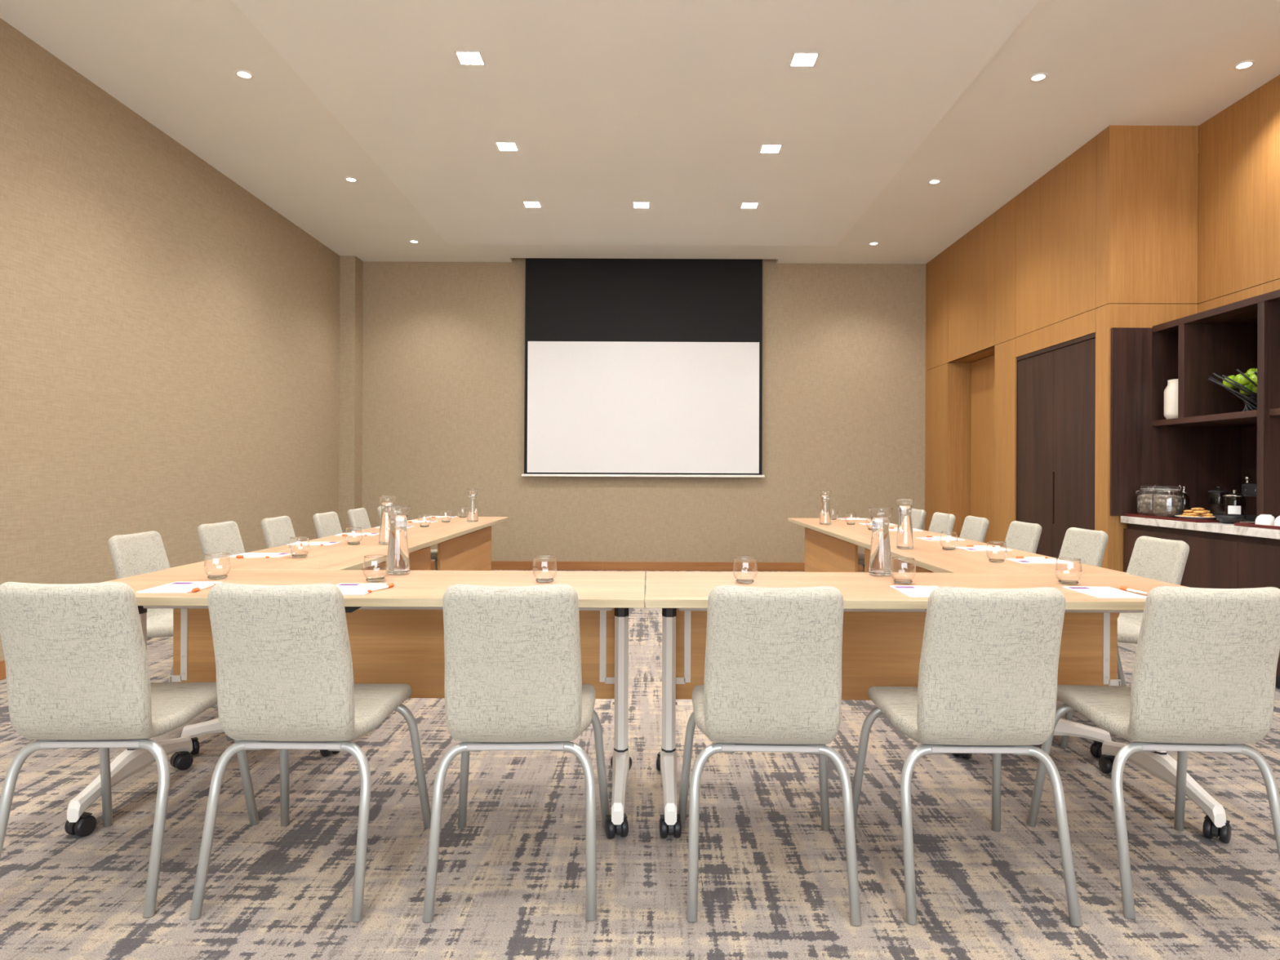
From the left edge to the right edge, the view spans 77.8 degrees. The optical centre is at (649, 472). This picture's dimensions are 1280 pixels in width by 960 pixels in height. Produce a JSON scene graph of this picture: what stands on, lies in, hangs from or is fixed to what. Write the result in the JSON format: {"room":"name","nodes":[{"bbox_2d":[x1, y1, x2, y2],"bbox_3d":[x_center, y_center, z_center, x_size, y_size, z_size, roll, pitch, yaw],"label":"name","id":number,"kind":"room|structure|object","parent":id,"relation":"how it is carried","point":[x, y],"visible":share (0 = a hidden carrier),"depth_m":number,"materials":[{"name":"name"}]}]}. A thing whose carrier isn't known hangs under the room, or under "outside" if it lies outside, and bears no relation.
{"room":"conference room","nodes":[
{"label":"conference room","id":0,"kind":"room"},
{"bbox_2d":[0,17,339,661],"bbox_3d":[-3.497,-0.645,2.860,0.200,3.460,12.520,0,0,0],"label":"wall","id":1,"kind":"structure","parent":0,"point":[170,338],"depth_m":5.26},
{"bbox_2d":[0,659,6,679],"bbox_3d":[-3.398,1.036,2.745,0.014,0.098,11.888,0,0,0],"label":"baseboard","id":2,"kind":"structure","parent":1,"relation":"attached to","point":[2,666],"depth_m":4.16,"materials":[{"name":"brown wood"}]},
{"bbox_2d":[338,255,363,533],"bbox_3d":[-3.312,-0.645,8.805,0.170,3.460,0.230,0,0,0],"label":"wall pier","id":3,"kind":"object","parent":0,"point":[351,268],"visible":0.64,"depth_m":8.69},
{"bbox_2d":[0,0,1279,263],"bbox_3d":[0.311,-2.495,2.860,7.800,0.328,12.520,0,0,0],"label":"ceiling","id":4,"kind":"structure","parent":0,"point":[606,106],"depth_m":5.03,"materials":[{"name":"white paint"}]},
{"bbox_2d":[235,70,253,79],"bbox_3d":[-2.410,-2.368,4.720,0.100,0.004,0.100,0,0,0],"label":"recessed light","id":5,"kind":"object","parent":4,"relation":"in","point":[242,73],"visible":1,"depth_m":4.72,"materials":[{"name":"white paint"}]},
{"bbox_2d":[344,177,357,182],"bbox_3d":[-2.410,-2.368,6.410,0.100,0.004,0.100,0,0,0],"label":"recessed light","id":6,"kind":"object","parent":4,"relation":"in","point":[348,179],"visible":1,"depth_m":6.40,"materials":[{"name":"white paint"}]},
{"bbox_2d":[453,51,485,65],"bbox_3d":[-1.010,-2.334,4.470,0.144,0.004,0.144,0,0,0],"label":"recessed light","id":7,"kind":"object","parent":4,"relation":"in","point":[464,58],"visible":1,"depth_m":4.47,"materials":[{"name":"white paint"}]},
{"bbox_2d":[457,53,483,64],"bbox_3d":[-1.010,-2.335,4.470,0.124,0.002,0.124,0,0,0],"label":"diffuser","id":8,"kind":"object","parent":7,"relation":"attached to","point":[463,58],"depth_m":4.47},
{"bbox_2d":[495,142,519,151],"bbox_3d":[-1.018,-2.334,5.680,0.144,0.004,0.144,0,0,0],"label":"recessed light","id":9,"kind":"object","parent":4,"relation":"in","point":[502,146],"visible":1,"depth_m":5.68,"materials":[{"name":"white paint"}]},
{"bbox_2d":[497,142,516,150],"bbox_3d":[-1.018,-2.335,5.680,0.124,0.002,0.124,0,0,0],"label":"diffuser","id":10,"kind":"object","parent":9,"relation":"attached to","point":[501,146],"depth_m":5.68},
{"bbox_2d":[522,201,541,207],"bbox_3d":[-1.020,-2.334,6.910,0.144,0.004,0.144,0,0,0],"label":"recessed light","id":11,"kind":"object","parent":4,"relation":"in","point":[527,204],"visible":1,"depth_m":6.90,"materials":[{"name":"white paint"}]},
{"bbox_2d":[632,202,649,208],"bbox_3d":[-0.070,-2.330,6.910,0.144,0.004,0.144,0,0,0],"label":"recessed light","id":12,"kind":"object","parent":4,"relation":"in","point":[636,205],"visible":1,"depth_m":6.91,"materials":[{"name":"white paint"}]},
{"bbox_2d":[634,203,648,207],"bbox_3d":[-0.070,-2.331,6.910,0.124,0.002,0.124,0,0,0],"label":"diffuser","id":13,"kind":"object","parent":12,"relation":"attached to","point":[636,205],"depth_m":6.91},
{"bbox_2d":[740,202,759,208],"bbox_3d":[0.872,-2.326,6.910,0.144,0.004,0.144,0,0,0],"label":"recessed light","id":14,"kind":"object","parent":4,"relation":"in","point":[744,205],"visible":1,"depth_m":6.90,"materials":[{"name":"white paint"}]},
{"bbox_2d":[742,203,757,208],"bbox_3d":[0.872,-2.327,6.910,0.124,0.002,0.124,0,0,0],"label":"diffuser","id":15,"kind":"object","parent":14,"relation":"attached to","point":[744,205],"depth_m":6.90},
{"bbox_2d":[759,144,782,153],"bbox_3d":[0.872,-2.326,5.700,0.144,0.004,0.144,0,0,0],"label":"recessed light","id":16,"kind":"object","parent":4,"relation":"in","point":[765,148],"visible":1,"depth_m":5.70,"materials":[{"name":"white paint"}]},
{"bbox_2d":[789,53,819,66],"bbox_3d":[0.872,-2.326,4.470,0.144,0.004,0.144,0,0,0],"label":"recessed light","id":17,"kind":"object","parent":4,"relation":"in","point":[798,60],"visible":1,"depth_m":4.47,"materials":[{"name":"white paint"}]},
{"bbox_2d":[1029,72,1048,81],"bbox_3d":[2.310,-2.347,4.710,0.100,0.004,0.100,0,0,0],"label":"recessed light","id":18,"kind":"object","parent":4,"relation":"in","point":[1041,76],"visible":1,"depth_m":4.71,"materials":[{"name":"white paint"}]},
{"bbox_2d":[1233,60,1255,69],"bbox_3d":[3.420,-2.342,4.560,0.100,0.004,0.100,0,0,0],"label":"recessed light","id":19,"kind":"object","parent":4,"relation":"in","point":[1247,64],"visible":1,"depth_m":4.56,"materials":[{"name":"white paint"}]},
{"bbox_2d":[0,569,1279,959],"bbox_3d":[0.295,1.151,2.860,7.800,0.100,12.520,0,0,0],"label":"floor","id":20,"kind":"structure","parent":0,"point":[511,882],"depth_m":2.28,"materials":[{"name":"carpet"}]},
{"bbox_2d":[0,582,259,917],"bbox_3d":[-1.442,0.682,2.188,0.473,0.830,0.582,0,0,-2],"label":"chair","id":21,"kind":"object","parent":20,"relation":"on","point":[76,657],"visible":0.95,"depth_m":1.97,"materials":[{"name":"grey fabric"}]},
{"bbox_2d":[107,530,233,741],"bbox_3d":[-1.991,0.679,3.459,0.582,0.830,0.473,0,0,-1],"label":"chair","id":22,"kind":"object","parent":20,"relation":"on","point":[142,553],"visible":0.26,"depth_m":3.42,"materials":[{"name":"grey fabric"}]},
{"bbox_2d":[196,520,244,560],"bbox_3d":[-2.031,0.679,4.181,0.582,0.830,0.473,0,0,2],"label":"chair","id":23,"kind":"object","parent":20,"relation":"on","point":[224,536],"visible":0.23,"depth_m":4.17,"materials":[{"name":"grey fabric"}]},
{"bbox_2d":[260,515,297,548],"bbox_3d":[-1.971,0.679,4.720,0.582,0.830,0.473,0,0,-1],"label":"chair","id":24,"kind":"object","parent":20,"relation":"on","point":[277,531],"visible":0.26,"depth_m":4.69,"materials":[{"name":"grey fabric"}]},
{"bbox_2d":[164,533,455,756],"bbox_3d":[-1.475,0.724,3.771,0.680,0.740,1.746,0,0,0],"label":"conference table","id":25,"kind":"object","parent":20,"relation":"on","point":[340,556],"visible":0.2,"depth_m":3.33,"materials":[{"name":"brown wood"}]},
{"bbox_2d":[235,555,269,558],"bbox_3d":[-1.635,0.346,3.270,0.135,0.012,0.010,0,0,0],"label":"ballpoint pen","id":26,"kind":"object","parent":25,"relation":"on","point":[237,556],"visible":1,"depth_m":3.27,"materials":[{"name":"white plastic"}]},
{"bbox_2d":[227,552,293,557],"bbox_3d":[-1.646,0.350,3.370,0.210,0.004,0.145,0,0,0],"label":"notepad","id":27,"kind":"object","parent":25,"relation":"on","point":[269,554],"visible":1,"depth_m":3.37,"materials":[{"name":"white paper"}]},
{"bbox_2d":[288,537,309,557],"bbox_3d":[-1.461,0.312,3.313,0.080,0.083,0.080,0,0,0],"label":"glass tumbler","id":28,"kind":"object","parent":25,"relation":"on","point":[301,555],"visible":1,"depth_m":3.29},
{"bbox_2d":[286,542,341,545],"bbox_3d":[-1.654,0.350,3.920,0.210,0.004,0.145,0,0,-2],"label":"notepad","id":29,"kind":"object","parent":25,"relation":"on","point":[314,543],"visible":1,"depth_m":3.91,"materials":[{"name":"white paper"}]},
{"bbox_2d":[334,533,379,535],"bbox_3d":[-1.651,0.350,4.500,0.210,0.004,0.145,0,0,-3],"label":"notepad","id":30,"kind":"object","parent":25,"relation":"on","point":[367,534],"visible":0.83,"depth_m":4.49,"materials":[{"name":"white paper"}]},
{"bbox_2d":[378,495,395,544],"bbox_3d":[-1.301,0.234,3.940,0.084,0.237,0.084,0,0,-41],"label":"carafe","id":31,"kind":"object","parent":25,"relation":"on","point":[384,529],"visible":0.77,"depth_m":3.91,"materials":[{"name":"clear glass"}]},
{"bbox_2d":[189,582,431,921],"bbox_3d":[-0.911,0.684,2.185,0.473,0.830,0.582,0,0,1],"label":"chair","id":32,"kind":"object","parent":20,"relation":"on","point":[285,682],"visible":1,"depth_m":1.96,"materials":[{"name":"grey fabric"}]},
{"bbox_2d":[312,511,342,538],"bbox_3d":[-1.896,0.680,5.250,0.582,0.830,0.473,0,0,0],"label":"chair","id":33,"kind":"object","parent":20,"relation":"on","point":[326,524],"visible":0.22,"depth_m":5.22,"materials":[{"name":"grey fabric"}]},
{"bbox_2d":[64,568,644,839],"bbox_3d":[-0.891,0.726,2.612,1.748,0.740,0.715,0,0,0],"label":"conference table","id":34,"kind":"object","parent":20,"relation":"on","point":[396,633],"visible":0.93,"depth_m":2.76,"materials":[{"name":"brown wood"}]},
{"bbox_2d":[136,582,222,593],"bbox_3d":[-1.434,0.351,2.430,0.145,0.004,0.210,0,0,-2],"label":"notepad","id":35,"kind":"object","parent":34,"relation":"on","point":[175,587],"visible":0.95,"depth_m":2.40,"materials":[{"name":"white paper"}]},
{"bbox_2d":[191,583,216,592],"bbox_3d":[-1.350,0.348,2.406,0.010,0.012,0.135,0,0,-3],"label":"ballpoint pen","id":36,"kind":"object","parent":34,"relation":"on","point":[195,589],"visible":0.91,"depth_m":2.39,"materials":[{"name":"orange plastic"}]},
{"bbox_2d":[204,552,231,579],"bbox_3d":[-1.441,0.312,2.648,0.080,0.083,0.080,0,0,0],"label":"glass tumbler","id":37,"kind":"object","parent":34,"relation":"on","point":[211,577],"visible":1,"depth_m":2.64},
{"bbox_2d":[336,583,386,595],"bbox_3d":[-0.904,0.353,2.410,0.145,0.004,0.210,0,0,-1],"label":"notepad","id":38,"kind":"object","parent":34,"relation":"on","point":[346,588],"visible":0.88,"depth_m":2.42,"materials":[{"name":"white paper"}]},
{"bbox_2d":[362,555,388,582],"bbox_3d":[-0.897,0.314,2.600,0.080,0.083,0.080,0,0,0],"label":"glass tumbler","id":39,"kind":"object","parent":34,"relation":"on","point":[369,580],"visible":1,"depth_m":2.59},
{"bbox_2d":[367,582,394,592],"bbox_3d":[-0.815,0.350,2.409,0.010,0.012,0.135,0,0,14],"label":"ballpoint pen","id":40,"kind":"object","parent":34,"relation":"on","point":[389,585],"visible":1,"depth_m":2.41,"materials":[{"name":"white plastic"}]},
{"bbox_2d":[386,505,410,574],"bbox_3d":[-0.883,0.236,2.790,0.084,0.237,0.084,0,0,40],"label":"carafe","id":41,"kind":"object","parent":34,"relation":"on","point":[397,553],"visible":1,"depth_m":2.76,"materials":[{"name":"clear glass"}]},
{"bbox_2d":[532,555,556,582],"bbox_3d":[-0.342,0.317,2.600,0.080,0.083,0.080,0,0,0],"label":"glass tumbler","id":42,"kind":"object","parent":34,"relation":"on","point":[540,580],"visible":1,"depth_m":2.59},
{"bbox_2d":[346,507,431,561],"bbox_3d":[-1.901,0.680,5.839,0.582,0.830,0.473,0,0,-2],"label":"chair","id":43,"kind":"object","parent":20,"relation":"on","point":[357,517],"visible":0.2,"depth_m":5.80,"materials":[{"name":"grey fabric"}]},
{"bbox_2d":[377,506,437,570],"bbox_3d":[-1.861,0.680,6.360,0.582,0.830,0.473,0,0,0],"label":"chair","id":44,"kind":"object","parent":20,"relation":"on","point":[433,552],"visible":0.14,"depth_m":6.20,"materials":[{"name":"grey fabric"}]},
{"bbox_2d":[347,516,508,570],"bbox_3d":[-1.474,0.724,5.519,0.679,0.740,1.746,0,0,0],"label":"conference table","id":45,"kind":"object","parent":20,"relation":"on","point":[470,549],"visible":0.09,"depth_m":5.41,"materials":[{"name":"brown wood"}]},
{"bbox_2d":[466,488,478,521],"bbox_3d":[-1.271,0.234,5.710,0.084,0.237,0.084,0,0,-16],"label":"carafe","id":46,"kind":"object","parent":45,"relation":"on","point":[473,513],"visible":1,"depth_m":5.68,"materials":[{"name":"clear glass"}]},
{"bbox_2d":[422,583,609,922],"bbox_3d":[-0.347,0.686,2.185,0.473,0.830,0.582,0,0,-2],"label":"chair","id":47,"kind":"object","parent":20,"relation":"on","point":[513,675],"visible":1,"depth_m":1.96,"materials":[{"name":"grey fabric"}]},
{"bbox_2d":[677,585,861,925],"bbox_3d":[0.314,0.689,2.180,0.473,0.830,0.582,0,0,2],"label":"chair","id":48,"kind":"object","parent":20,"relation":"on","point":[772,682],"visible":1,"depth_m":1.95,"materials":[{"name":"grey fabric"}]},
{"bbox_2d":[787,518,946,572],"bbox_3d":[1.454,0.736,5.519,0.680,0.740,1.746,0,0,0],"label":"conference table","id":49,"kind":"object","parent":20,"relation":"on","point":[824,550],"visible":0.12,"depth_m":5.39,"materials":[{"name":"brown wood"}]},
{"bbox_2d":[819,490,831,524],"bbox_3d":[1.237,0.245,5.580,0.084,0.237,0.084,0,0,-20],"label":"carafe","id":50,"kind":"object","parent":49,"relation":"on","point":[824,517],"visible":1,"depth_m":5.55,"materials":[{"name":"clear glass"}]},
{"bbox_2d":[857,508,925,572],"bbox_3d":[1.825,0.696,6.160,0.582,0.830,0.473,0,0,0],"label":"chair","id":51,"kind":"object","parent":20,"relation":"on","point":[917,516],"visible":0.24,"depth_m":6.03,"materials":[{"name":"grey fabric"}]},
{"bbox_2d":[645,571,1231,843],"bbox_3d":[0.870,0.734,2.608,1.765,0.740,0.706,0,0,0],"label":"conference table","id":52,"kind":"object","parent":20,"relation":"on","point":[883,627],"visible":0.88,"depth_m":2.75,"materials":[{"name":"brown wood"}]},
{"bbox_2d":[733,556,757,583],"bbox_3d":[0.314,0.320,2.600,0.080,0.083,0.080,0,0,0],"label":"glass tumbler","id":53,"kind":"object","parent":52,"relation":"on","point":[740,581],"visible":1,"depth_m":2.59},
{"bbox_2d":[868,507,893,576],"bbox_3d":[0.819,0.244,2.810,0.084,0.237,0.084,0,0,-11],"label":"carafe","id":54,"kind":"object","parent":52,"relation":"on","point":[880,560],"visible":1,"depth_m":2.78,"materials":[{"name":"clear glass"}]},
{"bbox_2d":[890,556,915,583],"bbox_3d":[0.835,0.322,2.610,0.080,0.083,0.080,0,0,0],"label":"glass tumbler","id":55,"kind":"object","parent":52,"relation":"on","point":[898,581],"visible":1,"depth_m":2.60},
{"bbox_2d":[890,585,937,597],"bbox_3d":[0.833,0.361,2.410,0.145,0.004,0.210,0,0,2],"label":"notepad","id":56,"kind":"object","parent":52,"relation":"on","point":[909,591],"visible":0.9,"depth_m":2.42,"materials":[{"name":"white paper"}]},
{"bbox_2d":[1054,557,1082,584],"bbox_3d":[1.379,0.324,2.610,0.080,0.083,0.080,0,0,0],"label":"glass tumbler","id":57,"kind":"object","parent":52,"relation":"on","point":[1064,582],"visible":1,"depth_m":2.60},
{"bbox_2d":[1062,586,1146,598],"bbox_3d":[1.380,0.363,2.410,0.145,0.004,0.210,0,0,1],"label":"notepad","id":58,"kind":"object","parent":52,"relation":"on","point":[1096,592],"visible":0.95,"depth_m":2.40,"materials":[{"name":"white paper"}]},
{"bbox_2d":[1120,586,1148,595],"bbox_3d":[1.479,0.360,2.413,0.010,0.012,0.135,0,0,-4],"label":"ballpoint pen","id":59,"kind":"object","parent":52,"relation":"on","point":[1122,588],"visible":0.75,"depth_m":2.42,"materials":[{"name":"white plastic"}]},
{"bbox_2d":[928,511,955,535],"bbox_3d":[1.805,0.696,5.530,0.582,0.830,0.473,0,0,-1],"label":"chair","id":60,"kind":"object","parent":20,"relation":"on","point":[940,522],"visible":0.22,"depth_m":5.51,"materials":[{"name":"grey fabric"}]},
{"bbox_2d":[852,586,1081,926],"bbox_3d":[0.847,0.692,2.177,0.473,0.830,0.582,0,0,1],"label":"chair","id":61,"kind":"object","parent":20,"relation":"on","point":[988,675],"visible":1,"depth_m":1.95,"materials":[{"name":"grey fabric"}]},
{"bbox_2d":[959,515,989,542],"bbox_3d":[1.845,0.696,5.089,0.582,0.830,0.473,0,0,2],"label":"chair","id":62,"kind":"object","parent":20,"relation":"on","point":[974,528],"visible":0.18,"depth_m":5.05,"materials":[{"name":"grey fabric"}]},
{"bbox_2d":[840,534,1129,759],"bbox_3d":[1.449,0.736,3.771,0.671,0.740,1.746,0,0,0],"label":"conference table","id":63,"kind":"object","parent":20,"relation":"on","point":[929,556],"visible":0.19,"depth_m":3.27,"materials":[{"name":"brown wood"}]},
{"bbox_2d":[895,498,914,549],"bbox_3d":[1.229,0.245,3.815,0.084,0.237,0.084,0,0,28],"label":"carafe","id":64,"kind":"object","parent":63,"relation":"on","point":[904,531],"visible":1,"depth_m":3.79,"materials":[{"name":"clear glass"}]},
{"bbox_2d":[916,537,964,540],"bbox_3d":[1.599,0.364,4.360,0.210,0.004,0.145,0,0,-3],"label":"notepad","id":65,"kind":"object","parent":63,"relation":"on","point":[921,538],"visible":0.98,"depth_m":4.33,"materials":[{"name":"white paper"}]},
{"bbox_2d":[939,531,957,550],"bbox_3d":[1.425,0.325,3.775,0.080,0.083,0.080,0,0,0],"label":"glass tumbler","id":66,"kind":"object","parent":63,"relation":"on","point":[943,548],"visible":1,"depth_m":3.77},
{"bbox_2d":[955,546,1012,551],"bbox_3d":[1.595,0.364,3.790,0.210,0.004,0.145,0,0,-2],"label":"notepad","id":67,"kind":"object","parent":63,"relation":"on","point":[968,548],"visible":1,"depth_m":3.77,"materials":[{"name":"white paper"}]},
{"bbox_2d":[986,541,1007,562],"bbox_3d":[1.424,0.325,3.253,0.080,0.083,0.080,0,0,0],"label":"glass tumbler","id":68,"kind":"object","parent":63,"relation":"on","point":[989,559],"visible":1,"depth_m":3.25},
{"bbox_2d":[1015,555,1048,558],"bbox_3d":[1.625,0.361,3.370,0.135,0.012,0.010,0,0,0],"label":"ballpoint pen","id":69,"kind":"object","parent":63,"relation":"on","point":[1016,557],"visible":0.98,"depth_m":3.37,"materials":[{"name":"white plastic"}]},
{"bbox_2d":[1004,558,1073,564],"bbox_3d":[1.603,0.364,3.270,0.210,0.004,0.145,0,0,0],"label":"notepad","id":70,"kind":"object","parent":63,"relation":"on","point":[1016,560],"visible":1,"depth_m":3.25,"materials":[{"name":"white paper"}]},
{"bbox_2d":[1003,520,1041,553],"bbox_3d":[1.892,0.696,4.520,0.582,0.830,0.473,0,0,0],"label":"chair","id":71,"kind":"object","parent":20,"relation":"on","point":[1020,535],"visible":0.2,"depth_m":4.50,"materials":[{"name":"grey fabric"}]},
{"bbox_2d":[1058,527,1108,567],"bbox_3d":[1.940,0.697,3.970,0.582,0.830,0.473,0,0,-1],"label":"chair","id":72,"kind":"object","parent":20,"relation":"on","point":[1089,546],"visible":0.26,"depth_m":3.95,"materials":[{"name":"grey fabric"}]},
{"bbox_2d":[1060,536,1189,747],"bbox_3d":[1.955,0.697,3.420,0.582,0.830,0.473,0,0,1],"label":"chair","id":73,"kind":"object","parent":20,"relation":"on","point":[1164,560],"visible":0.3,"depth_m":3.39,"materials":[{"name":"grey fabric"}]},
{"bbox_2d":[1026,586,1279,919],"bbox_3d":[1.407,0.694,2.197,0.473,0.830,0.582,0,0,3],"label":"chair","id":74,"kind":"object","parent":20,"relation":"on","point":[1203,679],"visible":0.95,"depth_m":1.98,"materials":[{"name":"grey fabric"}]},
{"bbox_2d":[1123,523,1279,688],"bbox_3d":[3.583,0.730,3.879,0.788,0.770,2.918,0,0,0],"label":"base cabinet","id":75,"kind":"object","parent":20,"relation":"on","point":[1215,560],"visible":0.4,"depth_m":4.42,"materials":[{"name":"brown wood"}]},
{"bbox_2d":[1120,515,1279,539],"bbox_3d":[3.574,0.315,3.879,0.810,0.045,2.918,0,0,0],"label":"countertop","id":76,"kind":"structure","parent":75,"relation":"on","point":[1217,527],"depth_m":4.52,"materials":[{"name":"stone"}]},
{"bbox_2d":[1123,513,1239,522],"bbox_3d":[3.311,0.283,4.973,0.255,0.016,0.705,0,0,0],"label":"serving tray","id":77,"kind":"object","parent":76,"relation":"on","point":[1215,520],"visible":0.52,"depth_m":4.84,"materials":[{"name":"red wood"}]},
{"bbox_2d":[1134,484,1165,515],"bbox_3d":[3.308,0.182,5.236,0.168,0.201,0.177,0,0,-42],"label":"storage jar","id":78,"kind":"object","parent":77,"relation":"on","point":[1144,502],"visible":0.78,"depth_m":5.20,"materials":[{"name":"clear glass"}]},
{"bbox_2d":[1151,485,1182,517],"bbox_3d":[3.298,0.182,5.051,0.168,0.201,0.177,0,0,19],"label":"storage jar","id":79,"kind":"object","parent":77,"relation":"on","point":[1169,505],"visible":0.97,"depth_m":5.00,"materials":[{"name":"clear glass"}]},
{"bbox_2d":[1174,515,1215,519],"bbox_3d":[3.329,0.273,4.815,0.236,0.020,0.236,0,0,0],"label":"plate","id":80,"kind":"object","parent":77,"relation":"on","point":[1179,516],"visible":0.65,"depth_m":4.74,"materials":[{"name":"white ceramic"}]},
{"bbox_2d":[1110,288,1279,519],"bbox_3d":[3.558,-0.346,3.889,0.888,1.276,2.939,0,0,0],"label":"shelf unit","id":81,"kind":"object","parent":76,"relation":"on","point":[1198,451],"visible":0.88,"depth_m":5.34,"materials":[{"name":"brown wood"}]},
{"bbox_2d":[1164,378,1177,419],"bbox_3d":[3.464,-0.480,5.205,0.149,0.259,0.149,0,0,0],"label":"ceramic vase","id":82,"kind":"object","parent":81,"relation":"on","point":[1171,392],"visible":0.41,"depth_m":5.17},
{"bbox_2d":[1208,368,1257,411],"bbox_3d":[3.657,-0.477,4.715,0.552,0.248,0.553,0,0,0],"label":"bowl","id":83,"kind":"object","parent":81,"relation":"on","point":[1248,406],"visible":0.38,"depth_m":4.71,"materials":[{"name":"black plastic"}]},
{"bbox_2d":[1222,375,1238,388],"bbox_3d":[3.512,-0.548,4.790,0.082,0.084,0.081,0,0,19],"label":"apple","id":84,"kind":"object","parent":83,"relation":"in","point":[1224,383],"visible":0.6,"depth_m":4.77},
{"bbox_2d":[1234,373,1250,386],"bbox_3d":[3.509,-0.554,4.690,0.081,0.083,0.081,0,0,16],"label":"apple","id":85,"kind":"object","parent":83,"relation":"in","point":[1240,379],"visible":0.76,"depth_m":4.67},
{"bbox_2d":[1239,383,1253,395],"bbox_3d":[3.592,-0.504,4.764,0.081,0.083,0.081,0,0,9],"label":"apple","id":86,"kind":"object","parent":83,"relation":"in","point":[1249,386],"visible":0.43,"depth_m":4.74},
{"bbox_2d":[1249,373,1257,386],"bbox_3d":[3.545,-0.544,4.622,0.082,0.082,0.082,0,0,9],"label":"apple","id":87,"kind":"object","parent":83,"relation":"in","point":[1253,377],"visible":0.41,"depth_m":4.61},
{"bbox_2d":[1252,385,1257,393],"bbox_3d":[3.600,-0.499,4.671,0.081,0.084,0.081,0,0,17],"label":"apple","id":88,"kind":"object","parent":83,"relation":"in","point":[1254,388],"visible":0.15,"depth_m":4.67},
{"bbox_2d":[1246,367,1257,375],"bbox_3d":[3.582,-0.580,4.699,0.081,0.083,0.082,0,0,-22],"label":"apple","id":89,"kind":"object","parent":88,"relation":"on","point":[1251,371],"visible":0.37,"depth_m":4.68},
{"bbox_2d":[1208,486,1230,515],"bbox_3d":[3.654,0.190,5.090,0.114,0.204,0.114,0,0,0],"label":"glass canister","id":90,"kind":"object","parent":76,"relation":"on","point":[1214,508],"visible":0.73,"depth_m":5.06,"materials":[{"name":"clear glass"}]},
{"bbox_2d":[1213,515,1244,524],"bbox_3d":[3.314,0.267,4.535,0.144,0.046,0.144,0,0,0],"label":"serving bowl","id":91,"kind":"object","parent":76,"relation":"on","point":[1231,519],"visible":0.95,"depth_m":4.50,"materials":[{"name":"black ceramic"}]},
{"bbox_2d":[1222,489,1246,521],"bbox_3d":[3.505,0.196,4.752,0.114,0.189,0.114,0,0,0],"label":"glass canister","id":92,"kind":"object","parent":76,"relation":"on","point":[1229,510],"visible":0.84,"depth_m":4.71,"materials":[{"name":"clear glass"}]},
{"bbox_2d":[1241,475,1257,521],"bbox_3d":[3.717,0.156,4.645,0.244,0.273,0.370,0,0,0],"label":"coffee machine","id":93,"kind":"object","parent":76,"relation":"on","point":[1250,490],"visible":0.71,"depth_m":4.77,"materials":[{"name":"black plastic"}]},
{"bbox_2d":[1234,522,1279,529],"bbox_3d":[3.386,0.283,3.980,0.345,0.016,0.760,0,0,0],"label":"serving tray","id":94,"kind":"object","parent":76,"relation":"on","point":[1242,524],"visible":0.85,"depth_m":4.21,"materials":[{"name":"red wood"}]},
{"bbox_2d":[1254,514,1275,525],"bbox_3d":[3.321,0.255,4.265,0.109,0.058,0.094,0,0,2],"label":"coffee cup","id":95,"kind":"object","parent":94,"relation":"on","point":[1262,519],"visible":0.83,"depth_m":4.24,"materials":[{"name":"white ceramic"}]},
{"bbox_2d":[1273,515,1279,526],"bbox_3d":[3.341,0.255,4.160,0.109,0.058,0.094,0,0,2],"label":"coffee cup","id":96,"kind":"object","parent":94,"relation":"on","point":[1277,522],"visible":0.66,"depth_m":4.16,"materials":[{"name":"white ceramic"}]},
{"bbox_2d":[361,257,925,562],"bbox_3d":[0.303,-0.779,9.020,7.800,3.760,0.200,0,0,0],"label":"wall","id":97,"kind":"structure","parent":0,"point":[844,344],"depth_m":8.92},
{"bbox_2d":[521,257,764,477],"bbox_3d":[-0.064,-1.276,8.830,2.800,2.648,0.120,0,0,0],"label":"projection screen","id":98,"kind":"object","parent":97,"relation":"attached to","point":[634,367],"visible":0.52,"depth_m":8.83,"materials":[{"name":"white fabric"}]},
{"bbox_2d":[430,560,862,571],"bbox_3d":[-0.070,1.051,8.913,6.328,0.098,0.014,0,0,0],"label":"baseboard","id":99,"kind":"structure","parent":97,"relation":"attached to","point":[495,565],"depth_m":8.91,"materials":[{"name":"brown wood"}]},
{"bbox_2d":[924,74,1279,617],"bbox_3d":[3.653,-0.614,2.860,1.100,3.460,12.520,0,0,0],"label":"wall","id":100,"kind":"structure","parent":0,"point":[1139,226],"depth_m":5.45,"materials":[{"name":"brown wood"}]},
{"bbox_2d":[970,355,994,544],"bbox_3d":[3.345,-0.014,7.693,0.030,2.257,1.112,0,0,0],"label":"door","id":101,"kind":"structure","parent":100,"relation":"in","point":[982,415],"depth_m":7.90,"materials":[{"name":"brown wood"}]},
{"bbox_2d":[1017,351,1054,557],"bbox_3d":[3.129,0.081,6.421,0.026,2.046,0.590,0,0,0],"label":"door","id":102,"kind":"structure","parent":100,"relation":"in","point":[1035,473],"depth_m":6.38,"materials":[{"name":"brown wood"}]},
{"bbox_2d":[1016,333,1095,520],"bbox_3d":[3.133,0.069,6.125,0.054,2.090,1.210,0,0,0],"label":"trim","id":103,"kind":"structure","parent":100,"relation":"attached to","point":[1090,336],"depth_m":6.36,"materials":[{"name":"brown wood"}]},
{"bbox_2d":[1053,337,1095,558],"bbox_3d":[3.129,0.081,5.829,0.026,2.046,0.590,0,0,0],"label":"door","id":104,"kind":"structure","parent":100,"relation":"in","point":[1074,365],"depth_m":5.83,"materials":[{"name":"brown wood"}]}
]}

